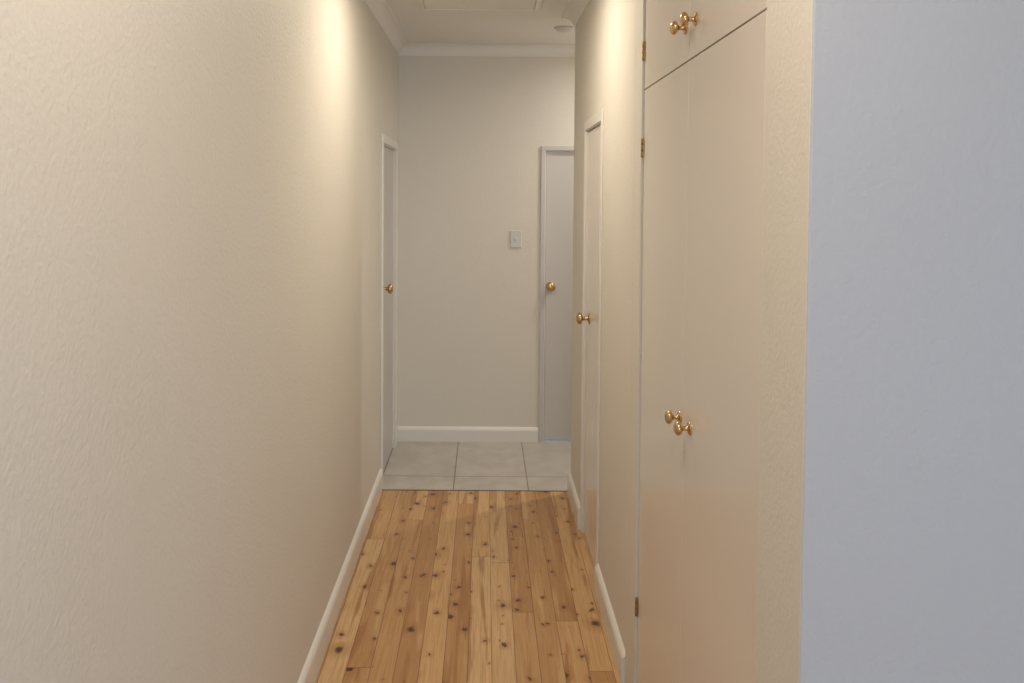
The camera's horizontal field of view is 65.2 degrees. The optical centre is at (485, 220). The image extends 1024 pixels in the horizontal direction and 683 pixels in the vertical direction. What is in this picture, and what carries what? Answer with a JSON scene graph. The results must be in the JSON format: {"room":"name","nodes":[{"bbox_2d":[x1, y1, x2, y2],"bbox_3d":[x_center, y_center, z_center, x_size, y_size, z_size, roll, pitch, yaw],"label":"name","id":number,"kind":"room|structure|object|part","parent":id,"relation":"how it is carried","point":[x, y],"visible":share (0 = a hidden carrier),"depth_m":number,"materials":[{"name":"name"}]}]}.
{"room":"home hallway","nodes":[
{"label":"home hallway","id":0,"kind":"room"},
{"bbox_2d":[0,0,397,682],"bbox_3d":[-0.670,0.303,1.185,0.120,2.750,8.990,0,2,0],"label":"wall","id":1,"kind":"structure","parent":0,"point":[190,190],"depth_m":1.61,"materials":[{"name":"beige paint"}]},
{"bbox_2d":[297,469,382,682],"bbox_3d":[-0.610,1.635,0.774,0.018,0.114,7.845,0,2,0],"label":"baseboard","id":2,"kind":"structure","parent":1,"relation":"attached to","point":[309,673],"depth_m":3.31,"materials":[{"name":"paint"}]},
{"bbox_2d":[383,146,393,470],"bbox_3d":[-0.609,0.545,5.065,0.106,2.007,0.670,0,2,0],"label":"leaf","id":3,"kind":"object","parent":1,"relation":"attached to","point":[388,153],"depth_m":5.13,"materials":[{"name":"paint"}]},
{"bbox_3d":[-0.589,0.410,4.805,0.068,0.061,0.061,0,2,0],"label":"knob","id":4,"kind":"part","parent":3,"relation":"part of","materials":[{"name":"gold metal"}]},
{"bbox_2d":[380,134,397,470],"bbox_3d":[-0.672,0.539,5.065,0.120,2.035,0.710,0,2,0],"label":"door frame","id":5,"kind":"structure","parent":1,"relation":"attached to","point":[385,145],"depth_m":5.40,"materials":[{"name":"paint"}]},
{"bbox_2d":[364,0,589,56],"bbox_3d":[1.303,-1.021,1.143,3.808,0.072,8.750,0,2,0],"label":"crown molding","id":6,"kind":"structure","parent":1,"relation":"attached to","point":[380,9],"depth_m":5.47,"materials":[{"name":"paint"}]},
{"bbox_2d":[315,490,619,682],"bbox_3d":[1.284,1.758,0.700,4.048,0.100,7.930,0,2,0],"label":"floor","id":7,"kind":"structure","parent":0,"point":[445,586],"depth_m":3.41,"materials":[{"name":"brown wood"}]},
{"bbox_2d":[625,0,766,682],"bbox_3d":[0.787,0.329,2.116,0.643,2.660,1.286,0,2,0],"label":"tall cabinet","id":8,"kind":"object","parent":7,"relation":"on","point":[699,66],"visible":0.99,"depth_m":1.93,"materials":[{"name":"paint"}]},
{"bbox_3d":[0.512,0.591,2.315,0.019,2.000,0.559,0,2,0],"label":"door","id":9,"kind":"part","parent":8,"relation":"part of","materials":[{"name":"beige wood"}]},
{"bbox_3d":[0.521,-0.680,2.275,0.019,0.536,0.559,0,2,0],"label":"door","id":10,"kind":"part","parent":8,"relation":"part of","materials":[{"name":"beige wood"}]},
{"bbox_3d":[0.484,0.509,2.070,0.039,0.035,0.035,0,2,0],"label":"knob","id":11,"kind":"part","parent":8,"relation":"part of","materials":[{"name":"gold metal"}]},
{"bbox_3d":[0.491,-0.491,2.038,0.039,0.035,0.035,0,2,0],"label":"knob","id":12,"kind":"part","parent":8,"relation":"part of","materials":[{"name":"gold metal"}]},
{"bbox_3d":[0.484,0.512,1.970,0.039,0.035,0.035,0,2,0],"label":"knob","id":13,"kind":"part","parent":8,"relation":"part of","materials":[{"name":"gold metal"}]},
{"bbox_3d":[0.491,-0.488,1.938,0.039,0.035,0.035,0,2,0],"label":"knob","id":14,"kind":"part","parent":8,"relation":"part of","materials":[{"name":"gold metal"}]},
{"bbox_3d":[0.512,0.609,1.758,0.019,2.000,0.551,0,2,0],"label":"door","id":15,"kind":"part","parent":8,"relation":"part of","materials":[{"name":"beige wood"}]},
{"bbox_3d":[0.521,-0.663,1.718,0.019,0.536,0.551,0,2,0],"label":"door","id":16,"kind":"part","parent":8,"relation":"part of","materials":[{"name":"beige wood"}]},
{"bbox_2d":[383,441,570,490],"bbox_3d":[0.885,1.614,5.193,3.248,0.100,1.060,0,2,0],"label":"floor","id":17,"kind":"structure","parent":0,"point":[412,465],"depth_m":5.07,"materials":[{"name":"grey tile"}]},
{"bbox_2d":[382,489,531,490],"bbox_3d":[-0.062,1.573,4.662,1.113,0.002,0.008,0,2,0],"label":"trim","id":18,"kind":"structure","parent":17,"relation":"attached to","point":[382,489],"depth_m":4.66,"materials":[{"name":"wood"}]},
{"bbox_2d":[544,439,570,441],"bbox_3d":[0.792,1.544,5.651,0.769,0.010,0.100,0,2,0],"label":"threshold","id":19,"kind":"object","parent":17,"relation":"on","point":[545,440],"visible":0.21,"depth_m":5.60,"materials":[{"name":"silver metal"}]},
{"bbox_2d":[386,0,574,44],"bbox_3d":[1.304,-1.107,1.141,4.048,0.100,8.990,0,2,0],"label":"ceiling","id":20,"kind":"structure","parent":0,"point":[417,26],"depth_m":4.84,"materials":[{"name":"paint"}]},
{"bbox_2d":[417,0,541,11],"bbox_3d":[-0.032,-1.155,4.126,0.660,0.010,0.620,0,2,0],"label":"ceiling hatch","id":21,"kind":"object","parent":20,"relation":"in","point":[431,5],"depth_m":4.32,"materials":[{"name":"white paint"}]},
{"bbox_2d":[555,26,572,32],"bbox_3d":[0.478,-1.167,4.896,0.110,0.028,0.110,0,2,0],"label":"smoke detector","id":22,"kind":"object","parent":20,"relation":"attached to","point":[562,29],"visible":1,"depth_m":4.86,"materials":[{"name":"white plastic"}]},
{"bbox_2d":[397,56,574,441],"bbox_3d":[0.955,0.175,5.618,3.128,2.750,0.120,0,2,0],"label":"wall","id":23,"kind":"structure","parent":0,"point":[472,130],"depth_m":5.56,"materials":[{"name":"beige paint"}]},
{"bbox_2d":[397,426,537,441],"bbox_3d":[-0.124,1.493,5.591,0.987,0.103,0.018,0,2,0],"label":"baseboard","id":24,"kind":"structure","parent":23,"relation":"attached to","point":[404,433],"depth_m":5.58,"materials":[{"name":"paint"}]},
{"bbox_2d":[510,230,520,247],"bbox_3d":[0.211,0.129,5.551,0.076,0.120,0.012,0,2,0],"label":"light switch","id":25,"kind":"object","parent":23,"relation":"attached to","point":[515,235],"visible":1,"depth_m":5.55,"materials":[{"name":"white plastic"}]},
{"bbox_2d":[539,146,573,441],"bbox_3d":[0.799,0.531,5.629,0.785,2.035,0.120,0,2,0],"label":"door frame","id":26,"kind":"structure","parent":23,"relation":"attached to","point":[546,151],"depth_m":5.57,"materials":[{"name":"paint"}]},
{"bbox_2d":[544,152,573,438],"bbox_3d":[0.799,0.531,5.564,0.765,2.009,0.107,0,2,0],"label":"door","id":27,"kind":"structure","parent":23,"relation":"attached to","point":[559,165],"depth_m":5.58,"materials":[{"name":"paint"}]},
{"bbox_3d":[0.452,0.459,5.543,0.064,0.064,0.071,0,2,0],"label":"knob","id":28,"kind":"part","parent":27,"relation":"part of","materials":[{"name":"gold metal"}]},
{"bbox_2d":[571,0,633,647],"bbox_3d":[0.563,0.234,3.659,0.120,2.750,1.900,0,2,0],"label":"wall","id":29,"kind":"structure","parent":0,"point":[604,31],"depth_m":3.21,"materials":[{"name":"beige paint"}]},
{"bbox_2d":[567,473,579,528],"bbox_3d":[1.433,1.536,4.400,1.913,0.114,0.537,0,2,0],"label":"baseboard","id":30,"kind":"structure","parent":29,"relation":"attached to","point":[573,497],"depth_m":4.33,"materials":[{"name":"paint"}]},
{"bbox_2d":[576,125,600,566],"bbox_3d":[0.494,0.579,3.788,0.102,2.031,0.527,0,2,0],"label":"door","id":31,"kind":"structure","parent":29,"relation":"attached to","point":[593,206],"depth_m":3.82,"materials":[{"name":"white wood"}]},
{"bbox_3d":[0.477,0.480,3.922,0.066,0.058,0.058,0,2,0],"label":"knob","id":32,"kind":"part","parent":31,"relation":"part of","materials":[{"name":"gold metal"}]},
{"bbox_2d":[580,109,603,563],"bbox_3d":[0.561,0.578,3.787,0.120,2.055,0.555,0,2,0],"label":"door frame","id":33,"kind":"structure","parent":29,"relation":"attached to","point":[599,123],"depth_m":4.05,"materials":[{"name":"paint"}]},
{"bbox_2d":[594,563,624,682],"bbox_3d":[0.485,1.568,3.153,0.018,0.114,0.703,0,2,0],"label":"baseboard","id":34,"kind":"structure","parent":29,"relation":"attached to","point":[610,624],"depth_m":3.07,"materials":[{"name":"paint"}]},
{"bbox_2d":[755,0,1023,682],"bbox_3d":[1.910,0.316,1.365,2.815,2.750,0.210,0,2,0],"label":"wall","id":35,"kind":"structure","parent":0,"point":[890,527],"depth_m":1.26,"materials":[{"name":"grey paint"}]}
]}

